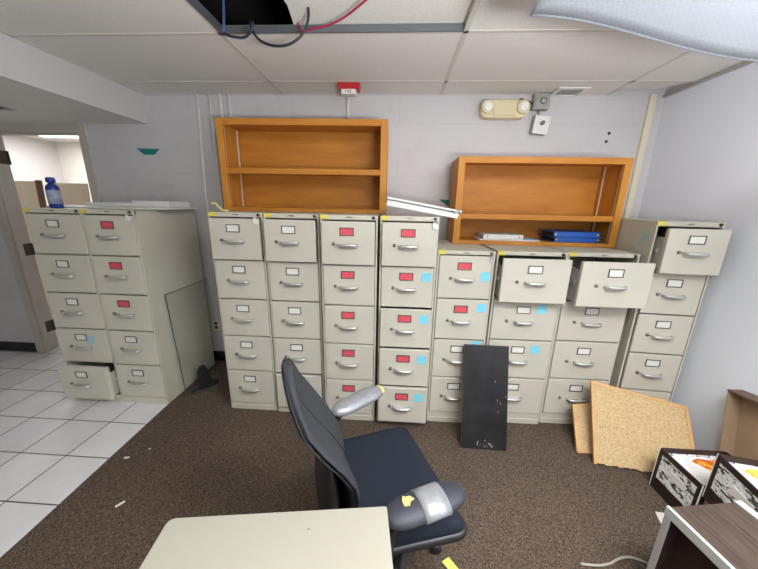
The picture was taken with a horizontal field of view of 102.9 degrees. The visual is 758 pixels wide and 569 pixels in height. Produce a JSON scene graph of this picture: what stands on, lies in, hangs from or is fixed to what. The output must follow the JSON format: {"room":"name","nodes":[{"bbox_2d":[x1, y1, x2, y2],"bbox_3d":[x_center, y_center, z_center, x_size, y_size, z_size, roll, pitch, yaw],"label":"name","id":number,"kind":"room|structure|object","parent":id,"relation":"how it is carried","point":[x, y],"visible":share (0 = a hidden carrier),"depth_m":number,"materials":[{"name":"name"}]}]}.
{"room":"back office","nodes":[
{"label":"back office","id":0,"kind":"room"},
{"bbox_2d":[2,135,64,205],"bbox_3d":[-6.166,-0.510,1.777,0.120,3.100,8.200,2,15,3],"label":"wall","id":1,"kind":"structure","parent":0,"point":[32,159],"depth_m":5.14,"materials":[{"name":"paint"}]},
{"bbox_2d":[26,136,79,141],"bbox_3d":[-3.765,-2.189,4.056,4.340,0.040,2.680,2,15,3],"label":"ceiling","id":2,"kind":"structure","parent":0,"point":[36,137],"depth_m":5.21,"materials":[{"name":"white paint"}]},
{"bbox_2d":[42,136,78,137],"bbox_3d":[-4.807,-2.312,4.592,1.240,0.034,0.620,2,15,3],"label":"recessed light","id":3,"kind":"object","parent":2,"relation":"in","point":[42,136],"visible":0.14,"depth_m":4.82,"materials":[{"name":"white plastic"}]},
{"bbox_2d":[0,32,147,123],"bbox_3d":[-2.182,-1.077,-0.052,0.020,0.725,5.400,2,15,3],"label":"ceiling beam","id":4,"kind":"structure","parent":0,"point":[21,62],"depth_m":1.98,"materials":[{"name":"paint"}]},
{"bbox_2d":[56,142,91,201],"bbox_3d":[-3.722,-1.148,4.388,4.460,3.100,2.800,2,15,3],"label":"wall","id":5,"kind":"structure","parent":0,"point":[70,153],"depth_m":5.54,"materials":[{"name":"white paint"}]},
{"bbox_2d":[0,23,667,350],"bbox_3d":[-1.833,-0.716,2.880,8.410,3.100,0.120,2,15,3],"label":"wall","id":6,"kind":"structure","parent":0,"point":[427,133],"depth_m":2.58,"materials":[{"name":"white paint"}]},
{"bbox_2d":[0,123,101,352],"bbox_3d":[-3.158,-0.363,3.053,1.080,2.280,0.168,2,15,3],"label":"door frame","id":7,"kind":"structure","parent":6,"relation":"in","point":[20,249],"depth_m":2.99,"materials":[{"name":"paint"}]},
{"bbox_2d":[0,341,225,360],"bbox_3d":[-2.019,0.742,3.204,8.100,0.110,0.012,2,15,3],"label":"baseboard","id":8,"kind":"structure","parent":6,"relation":"attached to","point":[4,345],"depth_m":3.29,"materials":[{"name":"black rubber"}]},
{"bbox_2d":[137,148,158,154],"bbox_3d":[-2.066,-1.192,2.706,0.216,0.052,0.002,2,15,3],"label":"tape mark","id":9,"kind":"object","parent":6,"relation":"attached to","point":[144,151],"visible":1,"depth_m":2.71,"materials":[{"name":"teal"}]},
{"bbox_2d":[196,93,224,348],"bbox_3d":[-1.577,-0.456,2.859,0.052,2.398,0.022,2,15,3],"label":"conduit","id":10,"kind":"object","parent":6,"relation":"attached to","point":[197,95],"visible":0.71,"depth_m":2.69,"materials":[{"name":"white metal"}]},
{"bbox_2d":[212,320,219,330],"bbox_3d":[-1.673,0.418,3.101,0.074,0.120,0.008,2,15,3],"label":"wall outlet","id":11,"kind":"object","parent":6,"relation":"attached to","point":[216,325],"visible":1,"depth_m":3.10,"materials":[{"name":"beige plastic"}]},
{"bbox_2d":[208,93,223,208],"bbox_3d":[-1.441,-1.027,2.701,0.032,1.207,0.022,2,15,3],"label":"conduit","id":12,"kind":"object","parent":6,"relation":"attached to","point":[209,94],"visible":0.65,"depth_m":2.65,"materials":[{"name":"white metal"}]},
{"bbox_2d":[218,93,223,117],"bbox_3d":[-1.344,-1.362,2.608,0.032,0.507,0.022,2,15,3],"label":"conduit","id":13,"kind":"object","parent":6,"relation":"attached to","point":[219,94],"visible":0.35,"depth_m":2.56,"materials":[{"name":"white metal"}]},
{"bbox_2d":[227,93,231,117],"bbox_3d":[-1.270,-1.312,2.617,0.032,0.607,0.022,2,15,3],"label":"conduit","id":14,"kind":"object","parent":6,"relation":"attached to","point":[228,94],"visible":0.35,"depth_m":2.56,"materials":[{"name":"white metal"}]},
{"bbox_2d":[347,97,349,118],"bbox_3d":[-0.250,-1.252,2.491,0.025,0.595,0.181,-1,15,-7],"label":"conduit","id":15,"kind":"object","parent":6,"relation":"attached to","point":[348,98],"visible":0.33,"depth_m":2.51,"materials":[{"name":"white metal"}]},
{"bbox_2d":[337,82,360,96],"bbox_3d":[-0.226,-1.475,2.289,0.168,0.078,0.097,2,15,3],"label":"fire alarm","id":16,"kind":"object","parent":6,"relation":"attached to","point":[347,89],"visible":1,"depth_m":2.25,"materials":[{"name":"red plastic"}]},
{"bbox_2d":[439,199,448,205],"bbox_3d":[0.587,-0.725,2.674,0.120,0.054,0.002,2,15,3],"label":"tape mark","id":17,"kind":"object","parent":6,"relation":"attached to","point":[446,202],"visible":0.57,"depth_m":2.67,"materials":[{"name":"teal"}]},
{"bbox_2d":[479,99,529,119],"bbox_3d":[1.002,-1.403,2.418,0.380,0.132,0.108,2,15,3],"label":"emergency light","id":18,"kind":"object","parent":6,"relation":"attached to","point":[489,109],"visible":1,"depth_m":2.39,"materials":[{"name":"beige plastic"}]},
{"bbox_2d":[529,110,550,135],"bbox_3d":[1.305,-1.310,2.436,0.136,0.193,0.086,2,15,3],"label":"switch box","id":19,"kind":"object","parent":6,"relation":"attached to","point":[539,123],"visible":1,"depth_m":2.43,"materials":[{"name":"white plastic"}]},
{"bbox_2d":[530,93,550,110],"bbox_3d":[1.268,-1.454,2.404,0.164,0.116,0.079,2,15,3],"label":"junction box","id":20,"kind":"object","parent":6,"relation":"attached to","point":[540,101],"visible":0.9,"depth_m":2.38,"materials":[{"name":"white plastic"}]},
{"bbox_2d":[623,94,657,217],"bbox_3d":[2.134,-0.282,2.690,0.047,2.507,0.022,2,15,3],"label":"trim","id":21,"kind":"structure","parent":6,"relation":"attached to","point":[652,98],"depth_m":2.47,"materials":[{"name":"beige"}]},
{"bbox_2d":[0,309,668,568],"bbox_3d":[-1.999,1.173,1.976,8.290,0.100,8.200,2,15,3],"label":"floor","id":22,"kind":"structure","parent":0,"point":[538,502],"depth_m":1.84,"materials":[{"name":"brown carpet"}]},
{"bbox_2d":[14,181,49,308],"bbox_3d":[-4.940,-0.537,4.412,0.370,1.858,0.129,1,15,1],"label":"partition","id":23,"kind":"object","parent":22,"relation":"on","point":[26,190],"visible":0.24,"depth_m":4.26,"materials":[{"name":"beige fabric"}]},
{"bbox_2d":[35,180,46,207],"bbox_3d":[-4.695,-0.516,4.330,0.080,1.868,0.130,0,15,-4],"label":"plank","id":24,"kind":"object","parent":22,"relation":"on","point":[39,185],"visible":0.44,"depth_m":4.18,"materials":[{"name":"brown wood"}]},
{"bbox_2d":[23,208,122,400],"bbox_3d":[-2.320,0.146,2.596,0.430,1.559,0.779,2,15,3],"label":"filing cabinet","id":25,"kind":"object","parent":22,"relation":"on","point":[58,235],"visible":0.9,"depth_m":2.31,"materials":[{"name":"metal"}]},
{"bbox_2d":[45,177,63,207],"bbox_3d":[-2.345,-0.660,2.174,0.077,0.214,0.077,-3,15,-14],"label":"bottle","id":26,"kind":"object","parent":25,"relation":"on","point":[53,193],"visible":0.96,"depth_m":2.15,"materials":[{"name":"blue plastic"}]},
{"bbox_2d":[86,336,94,342],"bbox_3d":[-2.270,0.434,2.377,0.063,0.063,0.004,2,15,3],"label":"sticky note","id":27,"kind":"object","parent":25,"relation":"attached to","point":[90,339],"visible":1,"depth_m":2.38,"materials":[{"name":"teal paper"}]},
{"bbox_2d":[46,206,196,209],"bbox_3d":[-2.061,-0.629,2.471,0.920,0.014,0.400,1,15,1],"label":"sheet","id":28,"kind":"object","parent":25,"relation":"on","point":[93,207],"visible":0.88,"depth_m":2.28,"materials":[{"name":"white"}]},
{"bbox_2d":[86,202,132,206],"bbox_3d":[-2.128,-0.666,2.517,0.400,0.030,0.260,2,15,3],"label":"slab","id":29,"kind":"object","parent":28,"relation":"on","point":[111,204],"visible":0.7,"depth_m":2.39,"materials":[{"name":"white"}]},
{"bbox_2d":[132,201,189,207],"bbox_3d":[-1.779,-0.659,2.478,0.310,0.049,0.250,2,15,2],"label":"tray","id":30,"kind":"object","parent":28,"relation":"on","point":[160,204],"visible":0.97,"depth_m":2.36,"materials":[{"name":"white plastic"}]},
{"bbox_2d":[55,183,90,205],"bbox_3d":[-4.326,-0.508,4.385,0.500,1.838,0.128,1,15,1],"label":"partition","id":31,"kind":"object","parent":22,"relation":"on","point":[73,194],"visible":0.24,"depth_m":4.22,"materials":[{"name":"beige fabric"}]},
{"bbox_2d":[80,209,214,403],"bbox_3d":[-1.905,0.153,2.603,0.392,1.559,0.714,2,15,3],"label":"filing cabinet","id":32,"kind":"object","parent":22,"relation":"on","point":[136,262],"visible":1,"depth_m":2.39,"materials":[{"name":"metal"}]},
{"bbox_2d":[165,278,207,393],"bbox_3d":[-1.672,0.446,2.780,0.047,0.901,0.562,2,15,3],"label":"glass pane","id":33,"kind":"object","parent":22,"relation":"on","point":[207,278],"visible":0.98,"depth_m":2.52,"materials":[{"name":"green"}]},
{"bbox_2d":[191,365,218,393],"bbox_3d":[-1.575,0.827,2.715,0.100,0.210,0.250,10,17,31],"label":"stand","id":34,"kind":"object","parent":22,"relation":"on","point":[205,382],"visible":1,"depth_m":2.70,"materials":[{"name":"black plastic"}]},
{"bbox_2d":[208,202,277,409],"bbox_3d":[-1.002,0.153,2.534,0.418,1.626,0.739,2,15,3],"label":"filing cabinet","id":35,"kind":"object","parent":22,"relation":"on","point":[237,243],"depth_m":2.23,"materials":[{"name":"metal"}]},
{"bbox_2d":[215,118,387,213],"bbox_3d":[-0.574,-0.934,2.452,1.280,0.668,0.334,2,15,2],"label":"bookcase","id":36,"kind":"object","parent":35,"relation":"on","point":[267,164],"visible":0.94,"depth_m":2.56,"materials":[{"name":"brown wood"}]},
{"bbox_2d":[139,506,392,568],"bbox_3d":[-0.252,1.190,0.386,0.632,0.741,1.250,0,15,-4],"label":"table","id":37,"kind":"object","parent":22,"relation":"on","point":[348,538],"visible":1,"depth_m":0.81,"materials":[{"name":"beige laminate"}]},
{"bbox_2d":[263,212,327,411],"bbox_3d":[-0.593,0.203,2.506,0.381,1.559,0.751,2,15,3],"label":"filing cabinet","id":38,"kind":"object","parent":22,"relation":"on","point":[292,239],"visible":0.82,"depth_m":2.17,"materials":[{"name":"metal"}]},
{"bbox_2d":[320,213,381,420],"bbox_3d":[-0.196,0.228,2.442,0.381,1.559,0.744,2,15,3],"label":"filing cabinet","id":39,"kind":"object","parent":22,"relation":"on","point":[350,242],"visible":0.89,"depth_m":2.12,"materials":[{"name":"metal"}]},
{"bbox_2d":[281,358,466,568],"bbox_3d":[-0.034,0.775,1.304,0.679,1.084,0.750,-4,16,-18],"label":"office chair","id":40,"kind":"object","parent":22,"relation":"on","point":[387,467],"visible":0.88,"depth_m":1.14,"materials":[{"name":"blue fabric"}]},
{"bbox_2d":[376,213,439,422],"bbox_3d":[0.200,0.246,2.403,0.381,1.559,0.786,2,15,3],"label":"filing cabinet","id":41,"kind":"object","parent":22,"relation":"on","point":[408,242],"visible":0.95,"depth_m":2.09,"materials":[{"name":"metal"}]},
{"bbox_2d":[414,394,422,401],"bbox_3d":[0.285,0.821,2.186,0.060,0.060,0.004,0,15,3],"label":"sticky note","id":42,"kind":"object","parent":41,"relation":"attached to","point":[417,397],"visible":1,"depth_m":2.19,"materials":[{"name":"blue paper"}]},
{"bbox_2d":[417,356,425,363],"bbox_3d":[0.299,0.532,2.132,0.060,0.060,0.004,4,15,2],"label":"sticky note","id":43,"kind":"object","parent":41,"relation":"attached to","point":[420,359],"visible":1,"depth_m":2.13,"materials":[{"name":"blue paper"}]},
{"bbox_2d":[419,316,427,323],"bbox_3d":[0.306,0.243,2.081,0.063,0.063,0.004,2,15,3],"label":"sticky note","id":44,"kind":"object","parent":41,"relation":"attached to","point":[422,319],"visible":1,"depth_m":2.08,"materials":[{"name":"blue paper"}]},
{"bbox_2d":[386,197,461,218],"bbox_3d":[0.300,-0.517,2.032,0.502,0.133,0.125,1,15,1],"label":"channel","id":45,"kind":"object","parent":41,"relation":"on","point":[395,202],"visible":1,"depth_m":1.99,"materials":[{"name":"white metal"}]},
{"bbox_2d":[421,273,430,281],"bbox_3d":[0.319,-0.047,2.032,0.063,0.063,0.004,2,15,3],"label":"sticky note","id":46,"kind":"object","parent":41,"relation":"attached to","point":[426,277],"visible":1,"depth_m":2.03,"materials":[{"name":"blue paper"}]},
{"bbox_2d":[433,220,438,229],"bbox_3d":[0.358,-0.377,1.905,0.038,0.063,0.005,2,15,3],"label":"tag","id":47,"kind":"object","parent":41,"relation":"attached to","point":[435,226],"visible":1,"depth_m":1.90,"materials":[{"name":"white paper"}]},
{"bbox_2d":[442,557,457,568],"bbox_3d":[0.342,1.313,1.395,0.042,0.003,0.100,-9,18,-34],"label":"paper scrap","id":48,"kind":"object","parent":22,"relation":"on","point":[447,562],"visible":1,"depth_m":1.41,"materials":[{"name":"yellow paper"}]},
{"bbox_2d":[426,240,495,422],"bbox_3d":[0.591,0.346,2.476,0.381,1.342,0.714,2,15,3],"label":"filing cabinet","id":49,"kind":"object","parent":22,"relation":"on","point":[459,288],"visible":0.84,"depth_m":2.14,"materials":[{"name":"metal"}]},
{"bbox_2d":[472,341,480,344],"bbox_3d":[0.697,0.436,2.168,0.060,0.060,0.004,2,15,3],"label":"sticky note","id":50,"kind":"object","parent":49,"relation":"attached to","point":[473,342],"visible":0.41,"depth_m":2.16,"materials":[{"name":"blue paper"}]},
{"bbox_2d":[476,304,485,312],"bbox_3d":[0.710,0.165,2.096,0.066,0.066,0.004,2,15,3],"label":"sticky note","id":51,"kind":"object","parent":49,"relation":"attached to","point":[480,307],"visible":1,"depth_m":2.10,"materials":[{"name":"blue paper"}]},
{"bbox_2d":[480,272,489,281],"bbox_3d":[0.717,-0.051,2.039,0.067,0.067,0.004,2,15,3],"label":"sticky note","id":52,"kind":"object","parent":49,"relation":"attached to","point":[484,276],"visible":1,"depth_m":2.04,"materials":[{"name":"blue paper"}]},
{"bbox_2d":[461,344,508,450],"bbox_3d":[0.739,0.784,2.108,0.307,0.691,0.220,2,15,4],"label":"board","id":53,"kind":"object","parent":22,"relation":"on","point":[485,367],"visible":1,"depth_m":2.10,"materials":[{"name":"black"}]},
{"bbox_2d":[481,244,572,423],"bbox_3d":[1.033,0.364,2.442,0.464,1.342,0.799,2,15,3],"label":"filing cabinet","id":54,"kind":"object","parent":22,"relation":"on","point":[525,277],"visible":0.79,"depth_m":2.14,"materials":[{"name":"metal"}]},
{"bbox_2d":[531,346,539,353],"bbox_3d":[1.130,0.472,2.183,0.060,0.060,0.004,0,15,3],"label":"sticky note","id":55,"kind":"object","parent":54,"relation":"attached to","point":[534,349],"visible":1,"depth_m":2.19,"materials":[{"name":"blue paper"}]},
{"bbox_2d":[537,305,546,313],"bbox_3d":[1.135,0.177,2.106,0.065,0.065,0.004,2,15,3],"label":"sticky note","id":56,"kind":"object","parent":54,"relation":"attached to","point":[541,309],"visible":1,"depth_m":2.11,"materials":[{"name":"blue paper"}]},
{"bbox_2d":[538,246,655,423],"bbox_3d":[1.510,0.382,2.410,0.464,1.342,0.859,2,15,3],"label":"filing cabinet","id":57,"kind":"object","parent":22,"relation":"on","point":[604,282],"visible":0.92,"depth_m":2.15,"materials":[{"name":"metal"}]},
{"bbox_2d":[446,156,633,247],"bbox_3d":[1.209,-0.653,2.421,1.228,0.642,0.324,2,15,3],"label":"bookcase","id":58,"kind":"object","parent":57,"relation":"on","point":[524,196],"visible":0.89,"depth_m":2.51,"materials":[{"name":"brown wood"}]},
{"bbox_2d":[473,236,539,241],"bbox_3d":[1.041,-0.378,2.499,0.470,0.006,0.240,2,15,4],"label":"paper sheet","id":59,"kind":"object","parent":58,"relation":"on","point":[476,237],"visible":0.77,"depth_m":2.39,"materials":[{"name":"white paper"}]},
{"bbox_2d":[477,232,522,239],"bbox_3d":[0.995,-0.407,2.514,0.310,0.039,0.242,2,15,3],"label":"binder","id":60,"kind":"object","parent":59,"relation":"on","point":[484,235],"visible":1,"depth_m":2.40,"materials":[{"name":"white plastic"}]},
{"bbox_2d":[538,234,600,242],"bbox_3d":[1.555,-0.381,2.482,0.370,0.039,0.265,2,15,2],"label":"binder","id":61,"kind":"object","parent":58,"relation":"on","point":[545,237],"visible":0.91,"depth_m":2.37,"materials":[{"name":"blue plastic"}]},
{"bbox_2d":[538,229,601,237],"bbox_3d":[1.551,-0.420,2.470,0.370,0.039,0.265,2,15,4],"label":"binder","id":62,"kind":"object","parent":61,"relation":"on","point":[549,232],"visible":1,"depth_m":2.36,"materials":[{"name":"blue plastic"}]},
{"bbox_2d":[580,556,647,566],"bbox_3d":[1.161,1.321,1.423,0.417,0.011,0.088,4,15,10],"label":"cable","id":63,"kind":"object","parent":22,"relation":"on","point":[613,561],"visible":0.96,"depth_m":1.43,"materials":[{"name":"beige plastic"}]},
{"bbox_2d":[571,398,664,453],"bbox_3d":[1.706,0.992,2.116,0.681,0.324,0.253,2,15,3],"label":"cork board","id":64,"kind":"object","parent":22,"relation":"on","point":[581,413],"visible":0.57,"depth_m":2.14,"materials":[{"name":"brown wood"}]},
{"bbox_2d":[590,380,694,471],"bbox_3d":[1.735,0.953,1.996,0.590,0.450,0.310,5,15,14],"label":"cork board","id":65,"kind":"object","parent":22,"relation":"on","point":[629,428],"visible":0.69,"depth_m":2.01,"materials":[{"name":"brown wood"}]},
{"bbox_2d":[656,512,663,522],"bbox_3d":[1.534,1.259,1.607,0.046,0.050,0.134,7,16,22],"label":"paper sheet","id":66,"kind":"object","parent":22,"relation":"on","point":[660,515],"visible":0.29,"depth_m":1.65,"materials":[{"name":"white paper"}]},
{"bbox_2d":[609,218,731,401],"bbox_3d":[1.990,0.293,2.356,0.387,1.559,0.789,3,15,7],"label":"filing cabinet","id":67,"kind":"object","parent":22,"relation":"on","point":[655,338],"visible":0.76,"depth_m":2.05,"materials":[{"name":"metal"}]},
{"bbox_2d":[649,447,731,506],"bbox_3d":[1.837,1.132,1.685,0.370,0.271,0.259,2,15,3],"label":"file box","id":68,"kind":"object","parent":22,"relation":"on","point":[676,486],"visible":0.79,"depth_m":1.72,"materials":[{"name":"brown cardboard"}]},
{"bbox_2d":[672,456,715,484],"bbox_3d":[1.837,1.054,1.665,0.345,0.021,0.238,2,15,3],"label":"printed page","id":69,"kind":"object","parent":68,"relation":"in","point":[700,468],"visible":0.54,"depth_m":1.72,"materials":[{"name":"white paper"}]},
{"bbox_2d":[692,459,714,470],"bbox_3d":[1.927,1.038,1.696,0.142,0.001,0.220,-8,17,-32],"label":"picture","id":70,"kind":"object","parent":69,"relation":"on","point":[701,464],"depth_m":1.73},
{"bbox_2d":[646,500,757,568],"bbox_3d":[1.317,1.192,0.965,0.330,0.501,0.626,0,15,-5],"label":"shelf unit","id":71,"kind":"object","parent":22,"relation":"on","point":[721,535],"visible":1,"depth_m":1.14,"materials":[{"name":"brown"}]},
{"bbox_2d":[719,389,757,459],"bbox_3d":[2.088,0.955,1.530,0.087,0.696,0.675,2,15,3],"label":"cardboard box","id":72,"kind":"object","parent":22,"relation":"on","point":[739,435],"visible":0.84,"depth_m":1.78,"materials":[{"name":"brown cardboard"}]},
{"bbox_3d":[1.804,1.239,1.393,0.356,0.210,0.285,4,15,12],"label":"cardboard box","id":73,"kind":"object","parent":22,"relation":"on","visible":0},
{"bbox_2d":[702,453,757,512],"bbox_3d":[1.806,1.008,1.331,0.375,0.265,0.304,4,15,12],"label":"file box","id":74,"kind":"object","parent":73,"relation":"on","point":[725,483],"visible":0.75,"depth_m":1.44,"materials":[{"name":"brown cardboard"}]},
{"bbox_2d":[731,464,757,488],"bbox_3d":[1.806,0.924,1.310,0.350,0.021,0.282,4,15,13],"label":"printed page","id":75,"kind":"object","parent":74,"relation":"in","point":[750,473],"visible":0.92,"depth_m":1.42,"materials":[{"name":"white paper"}]},
{"bbox_2d":[744,469,757,478],"bbox_3d":[1.832,0.907,1.339,0.152,0.001,0.246,-4,16,-18],"label":"picture","id":76,"kind":"object","parent":75,"relation":"on","point":[748,473],"depth_m":1.41},
{"bbox_2d":[0,0,744,123],"bbox_3d":[-2.026,-1.120,-0.072,8.290,0.825,5.400,2,15,3],"label":"ceiling","id":77,"kind":"structure","parent":0,"point":[560,56],"depth_m":1.88,"materials":[{"name":"tile"}]},
{"bbox_2d":[222,0,224,32],"bbox_3d":[-0.754,-1.497,1.433,0.037,0.514,0.013,2,15,3],"label":"cable","id":78,"kind":"object","parent":77,"relation":"hanging from","point":[223,1],"visible":1,"depth_m":1.48,"materials":[{"name":"blue plastic"}]},
{"bbox_2d":[186,0,465,33],"bbox_3d":[-0.221,-1.270,1.282,1.311,0.039,0.653,2,15,3],"label":"trim","id":79,"kind":"structure","parent":77,"relation":"attached to","point":[449,27],"depth_m":1.58,"materials":[{"name":"silver metal"}]},
{"bbox_2d":[297,0,367,32],"bbox_3d":[-0.095,-1.295,1.302,0.893,0.129,0.099,15,20,43],"label":"cable","id":80,"kind":"object","parent":77,"relation":"hanging from","point":[363,1],"visible":0.73,"depth_m":1.47,"materials":[{"name":"red plastic"}]},
{"bbox_2d":[0,0,698,94],"bbox_3d":[-0.033,-0.893,-0.134,4.314,0.033,5.412,2,15,3],"label":"trim","id":81,"kind":"structure","parent":77,"relation":"attached to","point":[475,4],"depth_m":1.80,"materials":[{"name":"white metal"}]},
{"bbox_2d":[284,0,472,24],"bbox_3d":[-0.022,-1.285,1.265,0.892,0.016,0.630,2,15,3],"label":"tile","id":82,"kind":"structure","parent":81,"relation":"on","point":[321,11],"depth_m":1.47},
{"bbox_2d":[223,7,309,47],"bbox_3d":[-0.551,-1.390,1.459,0.440,0.428,0.033,2,15,3],"label":"cable","id":83,"kind":"object","parent":82,"relation":"hanging from","point":[251,23],"visible":0.98,"depth_m":1.49,"materials":[{"name":"black plastic"}]},
{"bbox_2d":[619,82,688,89],"bbox_3d":[2.028,-1.480,2.234,0.428,0.036,0.220,2,15,3],"label":"tile","id":84,"kind":"structure","parent":81,"relation":"on","point":[635,85],"depth_m":2.23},
{"bbox_2d":[550,87,590,96],"bbox_3d":[1.466,-1.491,2.336,0.230,0.013,0.190,2,15,3],"label":"ceiling vent","id":85,"kind":"object","parent":77,"relation":"in","point":[561,91],"visible":0.94,"depth_m":2.32,"materials":[{"name":"white plastic"}]},
{"bbox_3d":[1.052,-1.098,0.576,1.281,0.108,0.625,2,15,3],"label":"ceiling light","id":86,"kind":"object","parent":77,"relation":"attached to","visible":0},
{"bbox_2d":[530,0,757,61],"bbox_3d":[1.103,-0.850,0.647,1.254,0.410,0.605,2,15,3],"label":"diffuser","id":87,"kind":"object","parent":86,"relation":"hanging from","point":[728,29],"visible":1,"depth_m":0.92,"materials":[{"name":"white plastic"}]},
{"bbox_2d":[638,62,757,450],"bbox_3d":[2.151,0.116,0.009,0.120,3.100,5.400,2,15,3],"label":"wall","id":88,"kind":"structure","parent":0,"point":[703,167],"depth_m":1.96,"materials":[{"name":"white paint"}]},
{"bbox_2d":[662,61,753,97],"bbox_3d":[2.097,-0.800,-0.227,0.022,0.018,5.400,2,15,3],"label":"trim","id":89,"kind":"structure","parent":88,"relation":"attached to","point":[745,63],"depth_m":2.02,"materials":[{"name":"grey metal"}]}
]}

